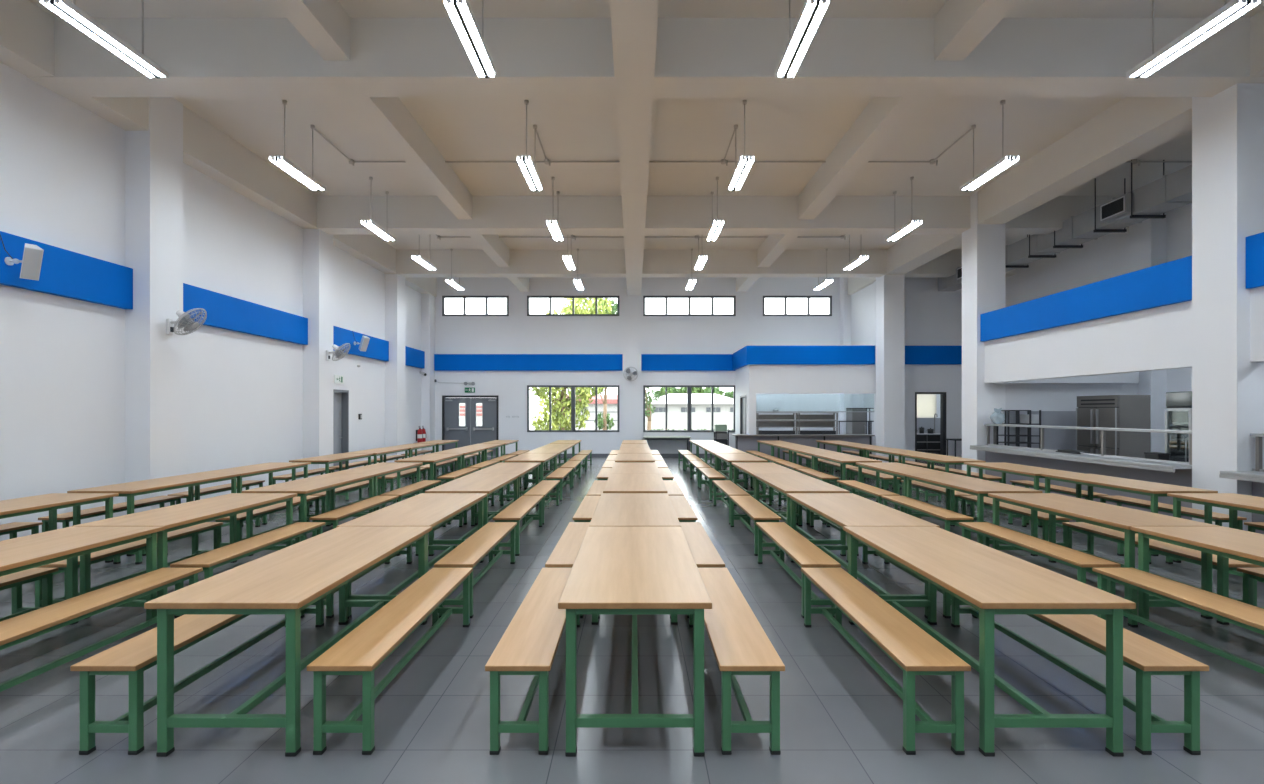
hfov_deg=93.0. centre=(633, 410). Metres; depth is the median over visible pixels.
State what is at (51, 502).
dining table
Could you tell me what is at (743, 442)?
countertop
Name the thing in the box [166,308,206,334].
wall fan
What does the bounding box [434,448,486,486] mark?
dining table
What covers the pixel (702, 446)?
dining table
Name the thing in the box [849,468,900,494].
bench
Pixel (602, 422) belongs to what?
tree
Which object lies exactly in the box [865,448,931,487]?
dining table
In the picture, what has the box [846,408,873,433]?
tall cabinet
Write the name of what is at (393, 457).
bench
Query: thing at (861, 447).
dining table
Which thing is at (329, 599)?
bench
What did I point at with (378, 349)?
wall band
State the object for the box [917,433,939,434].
countertop
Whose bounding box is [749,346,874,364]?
wall band
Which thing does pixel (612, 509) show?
dining table
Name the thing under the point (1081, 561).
bench
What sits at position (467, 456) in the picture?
bench
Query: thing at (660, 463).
bench
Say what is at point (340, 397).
door
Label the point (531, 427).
ground
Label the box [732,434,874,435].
countertop
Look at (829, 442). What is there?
dining table
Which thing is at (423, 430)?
fire extinguisher
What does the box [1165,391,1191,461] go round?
fridge
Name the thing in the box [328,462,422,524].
dining table
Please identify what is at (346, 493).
bench
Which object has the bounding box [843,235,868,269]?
pendant light
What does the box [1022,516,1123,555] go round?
bench
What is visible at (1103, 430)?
guard
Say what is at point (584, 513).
bench
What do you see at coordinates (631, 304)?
column
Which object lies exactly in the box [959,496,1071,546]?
bench
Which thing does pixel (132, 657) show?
bench
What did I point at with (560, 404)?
tree
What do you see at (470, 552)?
bench
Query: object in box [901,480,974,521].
bench
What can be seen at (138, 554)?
bench
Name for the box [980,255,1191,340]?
wall band
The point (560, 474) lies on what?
bench
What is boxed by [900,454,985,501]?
dining table
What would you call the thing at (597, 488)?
bench
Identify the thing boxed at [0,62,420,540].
wall
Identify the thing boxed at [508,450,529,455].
bench
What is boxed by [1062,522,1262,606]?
bench
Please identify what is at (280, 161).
pendant light
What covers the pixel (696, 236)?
conduit
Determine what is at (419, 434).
fire extinguisher
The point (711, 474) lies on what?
bench
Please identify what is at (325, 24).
ceiling beam
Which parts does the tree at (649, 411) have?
crown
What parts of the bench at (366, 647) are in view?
leg, rail, leg, seat, seat frame, leg, rail, leg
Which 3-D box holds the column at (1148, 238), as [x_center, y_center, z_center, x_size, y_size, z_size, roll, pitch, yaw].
[11.725,-1.650,13.700,0.350,6.740,0.600,0,0,0]
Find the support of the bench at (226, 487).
on the floor
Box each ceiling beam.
[0,0,436,296]
[26,18,1263,96]
[271,0,349,60]
[302,196,1128,234]
[346,97,471,218]
[384,249,1016,276]
[469,235,508,266]
[507,277,528,291]
[610,0,658,295]
[736,277,758,291]
[757,235,798,266]
[798,97,928,218]
[848,9,1263,294]
[934,0,1019,60]
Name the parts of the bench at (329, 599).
leg, leg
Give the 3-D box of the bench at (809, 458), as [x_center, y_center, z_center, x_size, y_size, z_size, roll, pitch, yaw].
[4.883,1.491,16.215,0.325,0.458,1.870,0,0,0]
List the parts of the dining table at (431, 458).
leg, leg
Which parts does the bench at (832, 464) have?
seat, leg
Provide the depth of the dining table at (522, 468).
10.01 m
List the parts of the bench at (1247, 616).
leg, leg, seat, seat frame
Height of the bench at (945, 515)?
0.458 m
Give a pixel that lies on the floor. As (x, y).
(841, 722)
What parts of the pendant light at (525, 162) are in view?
rod, rod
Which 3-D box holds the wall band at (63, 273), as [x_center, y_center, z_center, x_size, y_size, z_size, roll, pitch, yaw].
[-7.700,-1.860,7.030,0.120,0.620,4.240,0,0,0]
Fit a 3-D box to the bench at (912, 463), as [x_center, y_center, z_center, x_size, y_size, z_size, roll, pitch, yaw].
[6.826,1.491,14.245,0.325,0.458,1.870,0,0,0]
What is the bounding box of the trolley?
[714,431,728,457]
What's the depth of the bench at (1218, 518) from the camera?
7.82 m
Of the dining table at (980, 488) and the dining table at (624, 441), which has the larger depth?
the dining table at (624, 441)
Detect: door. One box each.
[333,389,348,471]
[442,396,498,456]
[740,395,745,433]
[915,392,945,461]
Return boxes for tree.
[529,298,611,429]
[591,298,616,429]
[645,387,659,429]
[654,387,732,398]
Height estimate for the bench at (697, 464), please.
0.458 m
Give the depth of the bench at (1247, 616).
4.16 m
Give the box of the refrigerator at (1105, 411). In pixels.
[1076,395,1150,457]
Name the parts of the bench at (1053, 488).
seat frame, seat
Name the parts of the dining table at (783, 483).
leg, rail, leg, leg, rail, leg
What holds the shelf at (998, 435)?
attached to the storage rack
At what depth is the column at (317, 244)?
14.06 m
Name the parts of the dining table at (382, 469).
leg, leg, leg, leg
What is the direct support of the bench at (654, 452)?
on the floor
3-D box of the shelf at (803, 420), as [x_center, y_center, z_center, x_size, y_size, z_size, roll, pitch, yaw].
[6.130,0.412,20.120,1.320,0.730,0.360,0,0,0]
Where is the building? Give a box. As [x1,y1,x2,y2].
[559,395,616,429]
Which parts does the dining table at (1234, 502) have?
leg, leg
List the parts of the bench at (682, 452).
seat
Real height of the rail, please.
0.450 m
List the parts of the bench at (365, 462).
seat, seat frame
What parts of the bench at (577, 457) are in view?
seat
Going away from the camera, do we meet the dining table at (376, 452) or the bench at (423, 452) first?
the dining table at (376, 452)
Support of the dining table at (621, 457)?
on the floor
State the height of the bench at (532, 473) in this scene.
0.458 m
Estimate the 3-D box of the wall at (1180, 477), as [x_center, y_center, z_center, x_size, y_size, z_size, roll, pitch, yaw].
[8.115,1.270,4.115,0.150,0.900,19.230,0,0,0]
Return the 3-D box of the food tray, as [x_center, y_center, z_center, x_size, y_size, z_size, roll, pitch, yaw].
[8.090,0.749,11.050,0.240,0.050,0.600,0,0,0]
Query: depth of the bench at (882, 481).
14.07 m
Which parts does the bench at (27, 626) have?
seat frame, seat, leg, leg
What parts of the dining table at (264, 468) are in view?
leg, leg, leg, leg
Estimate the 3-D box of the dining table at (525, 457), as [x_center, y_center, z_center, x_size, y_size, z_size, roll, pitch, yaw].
[-2.083,1.331,12.400,0.760,0.777,1.960,0,0,0]
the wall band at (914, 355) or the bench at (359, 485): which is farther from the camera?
the wall band at (914, 355)
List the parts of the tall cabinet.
door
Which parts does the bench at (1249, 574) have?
leg, seat, seat frame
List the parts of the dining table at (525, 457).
leg, rail, leg, leg, leg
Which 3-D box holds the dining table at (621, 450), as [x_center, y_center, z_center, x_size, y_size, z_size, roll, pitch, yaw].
[0.023,1.331,14.420,0.760,0.777,1.960,0,0,0]
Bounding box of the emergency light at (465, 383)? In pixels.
[464,382,474,384]
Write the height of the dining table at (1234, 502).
0.777 m
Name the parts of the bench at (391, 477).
leg, leg, seat, seat frame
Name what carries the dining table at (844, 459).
on the floor
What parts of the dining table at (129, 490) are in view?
leg, leg, leg, leg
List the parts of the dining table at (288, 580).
leg, rail, leg, leg, rail, leg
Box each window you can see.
[442,296,508,315]
[527,296,618,315]
[527,385,618,431]
[643,296,735,315]
[643,385,734,431]
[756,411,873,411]
[763,296,831,315]
[917,394,936,417]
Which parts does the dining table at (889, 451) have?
leg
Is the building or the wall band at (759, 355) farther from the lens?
the building
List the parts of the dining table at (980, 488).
leg, rail, leg, leg, rail, leg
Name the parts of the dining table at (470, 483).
leg, rail, leg, leg, rail, leg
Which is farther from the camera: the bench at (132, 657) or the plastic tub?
the plastic tub
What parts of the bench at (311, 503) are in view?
leg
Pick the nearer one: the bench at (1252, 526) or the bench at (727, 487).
the bench at (1252, 526)
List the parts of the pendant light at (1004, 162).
rod, rod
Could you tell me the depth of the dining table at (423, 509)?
5.63 m
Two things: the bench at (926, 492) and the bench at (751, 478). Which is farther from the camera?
the bench at (751, 478)
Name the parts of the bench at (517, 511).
rail, leg, seat, seat frame, rail, leg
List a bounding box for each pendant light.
[40,0,168,78]
[269,100,325,190]
[361,177,395,240]
[412,235,436,269]
[443,0,496,77]
[446,249,464,289]
[517,100,542,190]
[546,177,563,240]
[563,235,575,269]
[574,249,583,289]
[685,249,695,289]
[694,235,706,269]
[706,177,723,240]
[727,100,753,190]
[775,0,829,78]
[813,249,832,289]
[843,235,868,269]
[886,177,921,240]
[960,100,1018,190]
[1126,0,1260,78]
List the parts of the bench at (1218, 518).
seat frame, leg, leg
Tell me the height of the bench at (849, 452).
0.458 m
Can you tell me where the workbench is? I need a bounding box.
[917,433,939,453]
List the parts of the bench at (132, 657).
leg, rail, leg, seat, seat frame, rail, leg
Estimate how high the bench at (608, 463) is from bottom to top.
0.458 m
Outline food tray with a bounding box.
[1056,449,1089,453]
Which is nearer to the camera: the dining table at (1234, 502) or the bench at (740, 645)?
the bench at (740, 645)
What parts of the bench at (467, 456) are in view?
seat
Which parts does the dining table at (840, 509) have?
leg, rail, leg, rail, leg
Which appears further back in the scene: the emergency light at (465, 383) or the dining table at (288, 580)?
the emergency light at (465, 383)
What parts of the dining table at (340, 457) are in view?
leg, leg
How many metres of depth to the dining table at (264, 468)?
9.84 m
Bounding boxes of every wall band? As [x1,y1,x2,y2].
[0,231,132,308]
[183,283,307,344]
[333,326,388,360]
[405,346,424,368]
[434,354,622,370]
[641,354,735,370]
[733,346,749,369]
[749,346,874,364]
[905,346,961,364]
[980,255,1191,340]
[1246,232,1263,288]
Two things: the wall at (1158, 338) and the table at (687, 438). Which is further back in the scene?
the table at (687, 438)
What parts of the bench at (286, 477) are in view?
seat frame, seat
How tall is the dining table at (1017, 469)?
0.777 m
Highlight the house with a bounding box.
[645,394,732,429]
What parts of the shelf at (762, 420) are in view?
post, panel, shelf, shelf, shelf, post, post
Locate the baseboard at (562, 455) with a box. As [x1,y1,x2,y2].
[505,454,713,456]
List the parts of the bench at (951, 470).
seat frame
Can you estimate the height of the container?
0.130 m
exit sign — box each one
[334,375,343,383]
[465,388,474,392]
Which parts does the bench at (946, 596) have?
leg, leg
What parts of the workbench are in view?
leg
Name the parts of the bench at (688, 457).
seat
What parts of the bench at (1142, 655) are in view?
leg, rail, seat frame, seat, leg, rail, leg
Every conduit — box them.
[314,129,405,165]
[436,235,470,239]
[445,129,618,165]
[499,235,623,239]
[645,235,767,238]
[649,129,825,165]
[797,235,845,239]
[867,129,971,165]
[1125,159,1191,165]
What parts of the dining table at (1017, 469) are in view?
leg, leg, leg, leg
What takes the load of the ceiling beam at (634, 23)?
attached to the ceiling
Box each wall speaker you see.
[0,234,43,280]
[353,334,369,350]
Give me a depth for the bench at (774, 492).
11.47 m
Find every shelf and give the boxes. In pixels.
[756,412,796,433]
[797,412,837,433]
[984,424,1191,433]
[998,423,1039,424]
[998,435,1039,435]
[998,442,1039,443]
[1250,433,1263,436]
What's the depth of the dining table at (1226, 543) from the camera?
4.66 m
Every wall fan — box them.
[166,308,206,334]
[326,343,349,360]
[623,367,637,380]
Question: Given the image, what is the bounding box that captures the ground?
[529,421,551,429]
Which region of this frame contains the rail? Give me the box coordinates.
[838,421,873,433]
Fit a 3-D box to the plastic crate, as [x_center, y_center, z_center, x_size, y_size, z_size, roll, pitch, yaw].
[3.120,0.607,21.600,0.430,0.225,0.430,0,0,0]
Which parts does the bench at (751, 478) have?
leg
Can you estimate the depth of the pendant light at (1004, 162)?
9.92 m
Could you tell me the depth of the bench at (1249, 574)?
4.77 m
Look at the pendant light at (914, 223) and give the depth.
13.16 m
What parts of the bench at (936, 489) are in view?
leg, seat frame, seat, leg, leg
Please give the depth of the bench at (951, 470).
11.92 m
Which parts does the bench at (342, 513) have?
leg, leg, seat, seat frame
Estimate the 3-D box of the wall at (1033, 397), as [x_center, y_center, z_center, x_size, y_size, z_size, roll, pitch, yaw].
[10.200,0.050,13.825,3.400,3.340,0.150,0,0,0]
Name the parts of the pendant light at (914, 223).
rod, rod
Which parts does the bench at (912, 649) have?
leg, rail, leg, seat frame, seat, leg, rail, leg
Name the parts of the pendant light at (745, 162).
rod, rod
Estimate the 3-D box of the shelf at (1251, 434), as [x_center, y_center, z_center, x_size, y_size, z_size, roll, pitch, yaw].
[8.095,0.309,5.235,0.250,0.040,5.070,0,0,0]
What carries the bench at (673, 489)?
on the floor
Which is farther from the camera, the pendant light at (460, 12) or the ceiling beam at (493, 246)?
the ceiling beam at (493, 246)
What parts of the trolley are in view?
frame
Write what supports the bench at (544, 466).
on the floor
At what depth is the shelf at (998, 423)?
13.22 m
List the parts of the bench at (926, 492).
leg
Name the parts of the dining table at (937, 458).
leg, leg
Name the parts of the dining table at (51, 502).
leg, leg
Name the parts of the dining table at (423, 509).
leg, rail, leg, rail, leg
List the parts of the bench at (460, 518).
leg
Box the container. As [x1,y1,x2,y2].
[1144,452,1170,460]
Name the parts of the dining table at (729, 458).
leg, leg, leg, rail, leg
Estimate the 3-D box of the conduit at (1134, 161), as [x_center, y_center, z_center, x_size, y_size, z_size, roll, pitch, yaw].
[10.175,-4.955,11.992,3.450,0.130,0.119,0,0,0]
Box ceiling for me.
[29,0,1263,248]
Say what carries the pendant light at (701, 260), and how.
hanging from the ceiling
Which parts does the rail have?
rail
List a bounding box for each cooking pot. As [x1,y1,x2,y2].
[919,427,923,432]
[927,428,933,433]
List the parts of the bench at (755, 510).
leg, rail, seat frame, seat, leg, rail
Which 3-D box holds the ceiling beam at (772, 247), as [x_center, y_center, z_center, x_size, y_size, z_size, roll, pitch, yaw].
[4.015,-4.745,16.575,0.370,0.550,4.150,0,0,0]
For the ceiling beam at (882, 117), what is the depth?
10.52 m
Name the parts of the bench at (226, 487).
seat, seat frame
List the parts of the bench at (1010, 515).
leg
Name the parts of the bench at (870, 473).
seat frame, seat, leg, leg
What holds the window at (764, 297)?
in the wall at (515, 333)
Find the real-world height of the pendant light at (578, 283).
1.066 m
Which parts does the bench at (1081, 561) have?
leg, leg, seat frame, seat, leg, leg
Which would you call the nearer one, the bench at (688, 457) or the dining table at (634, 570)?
the dining table at (634, 570)
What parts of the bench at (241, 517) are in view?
rail, leg, seat frame, seat, leg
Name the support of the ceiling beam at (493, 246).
attached to the ceiling
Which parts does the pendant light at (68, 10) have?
rod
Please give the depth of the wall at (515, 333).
22.50 m
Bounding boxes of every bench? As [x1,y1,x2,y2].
[0,522,42,538]
[0,568,57,621]
[0,568,202,691]
[35,522,222,606]
[38,496,183,531]
[53,550,141,574]
[70,597,323,754]
[142,517,259,555]
[167,480,264,505]
[170,522,324,617]
[215,496,321,547]
[260,498,321,524]
[273,468,335,484]
[301,545,411,617]
[307,480,368,521]
[307,568,472,754]
[309,496,398,536]
[329,460,373,472]
[335,480,386,500]
[371,455,404,462]
[377,468,426,495]
[380,480,440,507]
[381,465,420,486]
[397,512,462,555]
[401,450,432,458]
[414,464,444,477]
[416,460,454,479]
[434,522,516,617]
[437,468,478,484]
[445,455,475,472]
[447,493,493,524]
[467,460,499,469]
[468,450,492,465]
[485,568,579,754]
[488,482,519,500]
[491,455,515,461]
[493,496,543,555]
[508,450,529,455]
[510,469,533,486]
[523,480,559,524]
[528,462,545,477]
[545,522,589,617]
[546,468,572,500]
[560,460,580,486]
[570,455,586,472]
[572,496,599,521]
[577,450,591,469]
[586,480,606,495]
[596,468,611,479]
[602,460,614,467]
[606,455,616,459]
[609,450,618,454]
[651,450,659,454]
[653,455,663,459]
[655,460,667,467]
[658,468,673,479]
[663,480,683,495]
[669,496,697,521]
[678,450,693,469]
[680,522,724,617]
[684,455,700,472]
[689,460,711,486]
[689,568,784,754]
[698,468,725,500]
[712,480,749,524]
[721,460,733,469]
[725,462,742,472]
[729,496,780,555]
[737,468,762,486]
[746,451,767,456]
[753,477,786,500]
[756,522,840,617]
[759,455,785,462]
[775,461,806,474]
[778,491,825,524]
[783,451,808,465]
[795,468,838,486]
[799,455,830,472]
[801,568,970,754]
[810,511,877,555]
[821,461,857,480]
[827,465,849,477]
[837,480,899,509]
[842,451,872,455]
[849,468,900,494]
[852,465,892,487]
[862,544,976,617]
[869,455,906,462]
[881,496,973,539]
[886,473,940,501]
[897,461,944,469]
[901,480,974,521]
[938,468,1001,482]
[951,595,1208,754]
[958,498,1028,524]
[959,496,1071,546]
[959,522,1120,594]
[1010,480,1107,502]
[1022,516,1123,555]
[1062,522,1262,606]
[1092,568,1263,673]
[1097,496,1246,529]
[1149,551,1263,582]
[1237,568,1263,608]
[1244,522,1263,532]
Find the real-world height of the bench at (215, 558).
0.458 m
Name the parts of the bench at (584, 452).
seat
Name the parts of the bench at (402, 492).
seat, seat frame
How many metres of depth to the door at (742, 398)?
21.04 m
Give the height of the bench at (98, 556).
0.458 m
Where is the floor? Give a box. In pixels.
[0,457,1263,783]
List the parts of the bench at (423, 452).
seat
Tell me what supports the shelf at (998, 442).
attached to the storage rack
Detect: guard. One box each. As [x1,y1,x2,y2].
[984,424,1191,464]
[1250,433,1263,471]
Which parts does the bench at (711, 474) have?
leg, leg, seat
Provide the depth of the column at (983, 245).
13.73 m
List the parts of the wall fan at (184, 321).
motor, blade, blade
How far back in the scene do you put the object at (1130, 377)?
13.30 m
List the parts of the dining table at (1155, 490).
leg, leg, leg, leg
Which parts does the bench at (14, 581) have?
leg, seat frame, seat, rail, leg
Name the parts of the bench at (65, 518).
leg, leg, seat, seat frame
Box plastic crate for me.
[714,425,727,430]
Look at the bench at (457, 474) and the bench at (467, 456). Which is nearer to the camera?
the bench at (457, 474)
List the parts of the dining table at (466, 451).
leg, leg, leg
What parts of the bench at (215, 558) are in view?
leg, leg, seat, seat frame, leg, leg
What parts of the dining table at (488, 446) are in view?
leg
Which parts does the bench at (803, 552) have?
leg, rail, leg, seat frame, seat, leg, rail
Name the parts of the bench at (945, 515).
seat frame, seat, leg, leg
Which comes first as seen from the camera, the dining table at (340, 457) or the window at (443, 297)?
the dining table at (340, 457)
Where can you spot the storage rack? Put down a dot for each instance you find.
(1017, 435)
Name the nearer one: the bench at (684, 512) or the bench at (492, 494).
the bench at (684, 512)
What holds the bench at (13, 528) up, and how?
on the floor
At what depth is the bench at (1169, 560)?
6.58 m
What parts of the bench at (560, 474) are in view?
seat, leg, leg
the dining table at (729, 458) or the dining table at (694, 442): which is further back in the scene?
the dining table at (694, 442)
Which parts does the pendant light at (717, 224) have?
rod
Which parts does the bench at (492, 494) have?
leg, leg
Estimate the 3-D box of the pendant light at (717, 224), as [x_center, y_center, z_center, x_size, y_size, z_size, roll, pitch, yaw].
[1.790,-4.487,13.310,0.216,1.066,1.330,0,0,0]
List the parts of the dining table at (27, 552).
leg, rail, leg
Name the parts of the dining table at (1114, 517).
leg, rail, leg, leg, rail, leg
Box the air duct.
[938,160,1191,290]
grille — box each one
[21,248,42,279]
[361,338,369,350]
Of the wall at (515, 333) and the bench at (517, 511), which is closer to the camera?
the bench at (517, 511)
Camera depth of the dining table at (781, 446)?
16.40 m
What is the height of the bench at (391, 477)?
0.458 m
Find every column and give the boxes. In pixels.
[125,97,182,514]
[303,229,332,477]
[385,274,404,461]
[421,294,434,454]
[623,277,640,439]
[840,277,850,433]
[876,275,904,461]
[962,192,1004,473]
[1129,212,1166,452]
[1192,83,1263,530]
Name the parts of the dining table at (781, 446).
leg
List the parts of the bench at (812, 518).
leg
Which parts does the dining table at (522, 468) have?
leg, leg, rail, leg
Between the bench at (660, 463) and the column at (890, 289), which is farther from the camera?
the column at (890, 289)
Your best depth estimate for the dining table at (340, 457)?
12.00 m
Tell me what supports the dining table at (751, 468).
on the floor
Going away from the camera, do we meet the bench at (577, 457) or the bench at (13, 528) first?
the bench at (13, 528)
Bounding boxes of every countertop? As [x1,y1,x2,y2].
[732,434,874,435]
[732,434,874,462]
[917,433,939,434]
[970,445,1191,471]
[1219,471,1263,482]
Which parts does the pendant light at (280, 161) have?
rod, rod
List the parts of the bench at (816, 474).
seat frame, seat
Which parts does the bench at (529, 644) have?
leg, seat frame, rail, seat, leg, leg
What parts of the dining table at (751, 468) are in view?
leg, rail, leg, leg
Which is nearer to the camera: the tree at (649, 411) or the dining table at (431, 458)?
the dining table at (431, 458)
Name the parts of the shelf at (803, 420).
post, panel, shelf, shelf, shelf, post, post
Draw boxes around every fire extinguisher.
[416,426,422,442]
[422,428,425,441]
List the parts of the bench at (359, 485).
leg, leg, seat, seat frame, leg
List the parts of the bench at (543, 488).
rail, seat, leg, leg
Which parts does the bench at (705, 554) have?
seat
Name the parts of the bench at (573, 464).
seat, leg, leg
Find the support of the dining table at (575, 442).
on the floor
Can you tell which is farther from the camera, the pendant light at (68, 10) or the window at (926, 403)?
the window at (926, 403)
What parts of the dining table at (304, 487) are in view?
leg, leg, leg, rail, leg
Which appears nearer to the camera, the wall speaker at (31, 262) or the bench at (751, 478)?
the wall speaker at (31, 262)
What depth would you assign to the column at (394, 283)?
18.70 m
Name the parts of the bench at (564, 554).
seat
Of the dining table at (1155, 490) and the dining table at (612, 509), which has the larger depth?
the dining table at (1155, 490)
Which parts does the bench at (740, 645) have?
leg, leg, seat, seat frame, rail, leg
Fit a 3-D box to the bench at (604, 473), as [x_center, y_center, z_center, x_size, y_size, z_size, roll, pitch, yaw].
[-0.554,1.491,12.375,0.325,0.458,1.870,0,0,0]
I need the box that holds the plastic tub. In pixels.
[1020,415,1038,423]
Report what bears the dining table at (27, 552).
on the floor
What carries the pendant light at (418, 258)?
hanging from the ceiling
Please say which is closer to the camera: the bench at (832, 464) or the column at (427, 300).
the bench at (832, 464)
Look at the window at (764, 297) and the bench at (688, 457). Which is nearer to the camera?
the bench at (688, 457)
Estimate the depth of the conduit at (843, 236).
17.19 m
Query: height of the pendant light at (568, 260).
1.066 m
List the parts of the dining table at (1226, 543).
leg, rail, leg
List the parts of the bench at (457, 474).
seat, seat frame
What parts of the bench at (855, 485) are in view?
seat frame, seat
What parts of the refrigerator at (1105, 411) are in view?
edge trim, door, door, handle, handle, vent panel, door, door, edge trim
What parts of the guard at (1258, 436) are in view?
post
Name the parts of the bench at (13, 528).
leg, seat frame, seat, leg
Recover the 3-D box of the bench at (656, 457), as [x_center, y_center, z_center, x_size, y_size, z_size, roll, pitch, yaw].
[0.608,1.491,16.365,0.325,0.458,1.870,0,0,0]
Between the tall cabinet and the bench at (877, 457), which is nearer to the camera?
the bench at (877, 457)
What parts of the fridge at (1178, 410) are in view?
door, door glass, header panel, handle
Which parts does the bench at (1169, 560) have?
leg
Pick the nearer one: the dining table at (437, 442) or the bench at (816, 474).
the bench at (816, 474)
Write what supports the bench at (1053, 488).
on the floor
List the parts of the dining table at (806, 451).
leg, leg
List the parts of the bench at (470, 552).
rail, leg, seat, seat frame, leg, rail, leg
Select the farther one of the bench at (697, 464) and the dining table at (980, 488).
the bench at (697, 464)
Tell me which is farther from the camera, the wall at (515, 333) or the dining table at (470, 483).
the wall at (515, 333)
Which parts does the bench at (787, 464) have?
seat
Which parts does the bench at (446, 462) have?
seat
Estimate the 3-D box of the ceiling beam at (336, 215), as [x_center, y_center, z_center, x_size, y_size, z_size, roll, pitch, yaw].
[2.070,-4.643,14.250,19.660,0.755,0.500,0,0,0]
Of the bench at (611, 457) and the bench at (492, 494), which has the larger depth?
the bench at (611, 457)
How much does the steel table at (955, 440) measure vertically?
0.820 m
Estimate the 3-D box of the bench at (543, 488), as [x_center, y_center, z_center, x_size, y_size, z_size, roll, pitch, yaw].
[-1.509,1.491,9.990,0.325,0.458,1.870,0,0,0]
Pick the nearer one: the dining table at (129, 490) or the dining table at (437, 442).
the dining table at (129, 490)
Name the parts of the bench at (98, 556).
leg, rail, leg, seat frame, seat, leg, leg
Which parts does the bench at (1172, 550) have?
leg, leg, seat frame, seat, leg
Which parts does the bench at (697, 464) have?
leg, seat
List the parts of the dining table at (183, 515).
leg, leg, leg, rail, leg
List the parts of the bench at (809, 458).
seat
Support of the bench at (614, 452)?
on the floor
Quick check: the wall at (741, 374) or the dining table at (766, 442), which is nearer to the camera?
the dining table at (766, 442)
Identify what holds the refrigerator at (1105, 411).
on the floor
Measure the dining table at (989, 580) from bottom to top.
0.777 m
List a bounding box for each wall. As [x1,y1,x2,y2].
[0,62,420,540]
[435,277,939,456]
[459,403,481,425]
[735,365,747,433]
[748,277,961,461]
[851,283,873,344]
[863,394,873,434]
[984,286,1263,382]
[985,451,1263,533]
[1005,203,1191,391]
[1005,383,1137,410]
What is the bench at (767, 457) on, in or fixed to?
on the floor
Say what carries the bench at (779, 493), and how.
on the floor
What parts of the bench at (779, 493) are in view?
leg, leg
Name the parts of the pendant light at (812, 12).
rod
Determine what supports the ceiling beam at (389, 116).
attached to the ceiling
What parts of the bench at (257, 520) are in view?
leg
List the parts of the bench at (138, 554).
leg, leg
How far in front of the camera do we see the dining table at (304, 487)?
7.70 m
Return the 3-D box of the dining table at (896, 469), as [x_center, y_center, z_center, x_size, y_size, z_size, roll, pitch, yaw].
[4.441,1.331,10.015,0.760,0.777,1.960,0,0,0]
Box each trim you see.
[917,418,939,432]
[1006,411,1077,449]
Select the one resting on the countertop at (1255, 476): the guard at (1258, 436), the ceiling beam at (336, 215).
the guard at (1258, 436)
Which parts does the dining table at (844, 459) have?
leg, leg, leg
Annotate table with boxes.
[0,493,118,562]
[0,526,163,624]
[67,474,239,555]
[74,493,296,618]
[144,526,431,756]
[192,462,310,500]
[242,474,376,555]
[289,453,372,488]
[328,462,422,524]
[337,493,486,618]
[345,448,409,477]
[383,444,435,477]
[394,453,462,500]
[413,440,458,455]
[425,474,520,555]
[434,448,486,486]
[459,444,503,470]
[471,462,540,524]
[480,440,518,462]
[505,453,557,500]
[526,448,567,487]
[539,444,574,477]
[550,440,581,469]
[558,526,711,756]
[589,493,680,618]
[603,474,667,492]
[610,462,659,473]
[615,453,654,461]
[618,448,651,452]
[620,444,648,447]
[622,440,647,443]
[643,436,690,450]
[689,440,720,469]
[696,444,731,470]
[704,448,745,487]
[714,453,767,500]
[731,462,801,524]
[753,474,849,555]
[757,440,794,462]
[771,444,814,464]
[787,493,939,618]
[788,448,844,487]
[811,454,881,501]
[816,440,860,470]
[837,444,890,477]
[843,526,1135,756]
[856,462,952,513]
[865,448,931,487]
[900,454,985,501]
[904,474,1042,555]
[945,439,961,456]
[964,462,1083,521]
[988,493,1217,618]
[1041,474,1217,555]
[1130,526,1263,624]
[1167,493,1263,562]
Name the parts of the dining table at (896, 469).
leg, rail, leg, leg, leg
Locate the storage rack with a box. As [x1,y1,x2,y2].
[996,410,1040,448]
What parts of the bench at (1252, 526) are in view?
leg, seat, seat frame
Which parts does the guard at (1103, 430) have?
post, post, post, rail, post, post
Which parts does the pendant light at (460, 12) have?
rod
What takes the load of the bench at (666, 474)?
on the floor
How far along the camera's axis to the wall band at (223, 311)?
11.77 m
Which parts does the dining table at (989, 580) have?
leg, rail, leg, leg, rail, leg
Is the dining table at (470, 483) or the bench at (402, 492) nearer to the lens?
the dining table at (470, 483)
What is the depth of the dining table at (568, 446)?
16.40 m
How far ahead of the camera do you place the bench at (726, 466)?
17.23 m
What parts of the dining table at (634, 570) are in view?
leg, leg, rail, leg, leg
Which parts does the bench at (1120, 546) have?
leg, leg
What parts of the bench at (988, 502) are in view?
leg, seat frame, seat, leg, leg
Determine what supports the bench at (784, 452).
on the floor
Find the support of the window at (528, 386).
in the wall at (515, 333)
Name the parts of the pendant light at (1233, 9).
rod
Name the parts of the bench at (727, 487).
leg, leg, seat, rail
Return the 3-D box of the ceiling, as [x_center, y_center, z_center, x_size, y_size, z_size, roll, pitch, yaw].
[2.070,-5.120,8.500,20.260,0.200,28.600,0,0,0]
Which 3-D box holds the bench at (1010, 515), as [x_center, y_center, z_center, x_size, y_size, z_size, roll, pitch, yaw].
[5.835,1.491,9.990,0.325,0.458,1.870,0,0,0]
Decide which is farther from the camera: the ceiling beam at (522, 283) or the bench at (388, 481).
the ceiling beam at (522, 283)
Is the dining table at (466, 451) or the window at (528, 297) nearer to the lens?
the dining table at (466, 451)
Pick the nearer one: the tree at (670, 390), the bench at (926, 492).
the bench at (926, 492)
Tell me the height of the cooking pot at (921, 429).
0.250 m

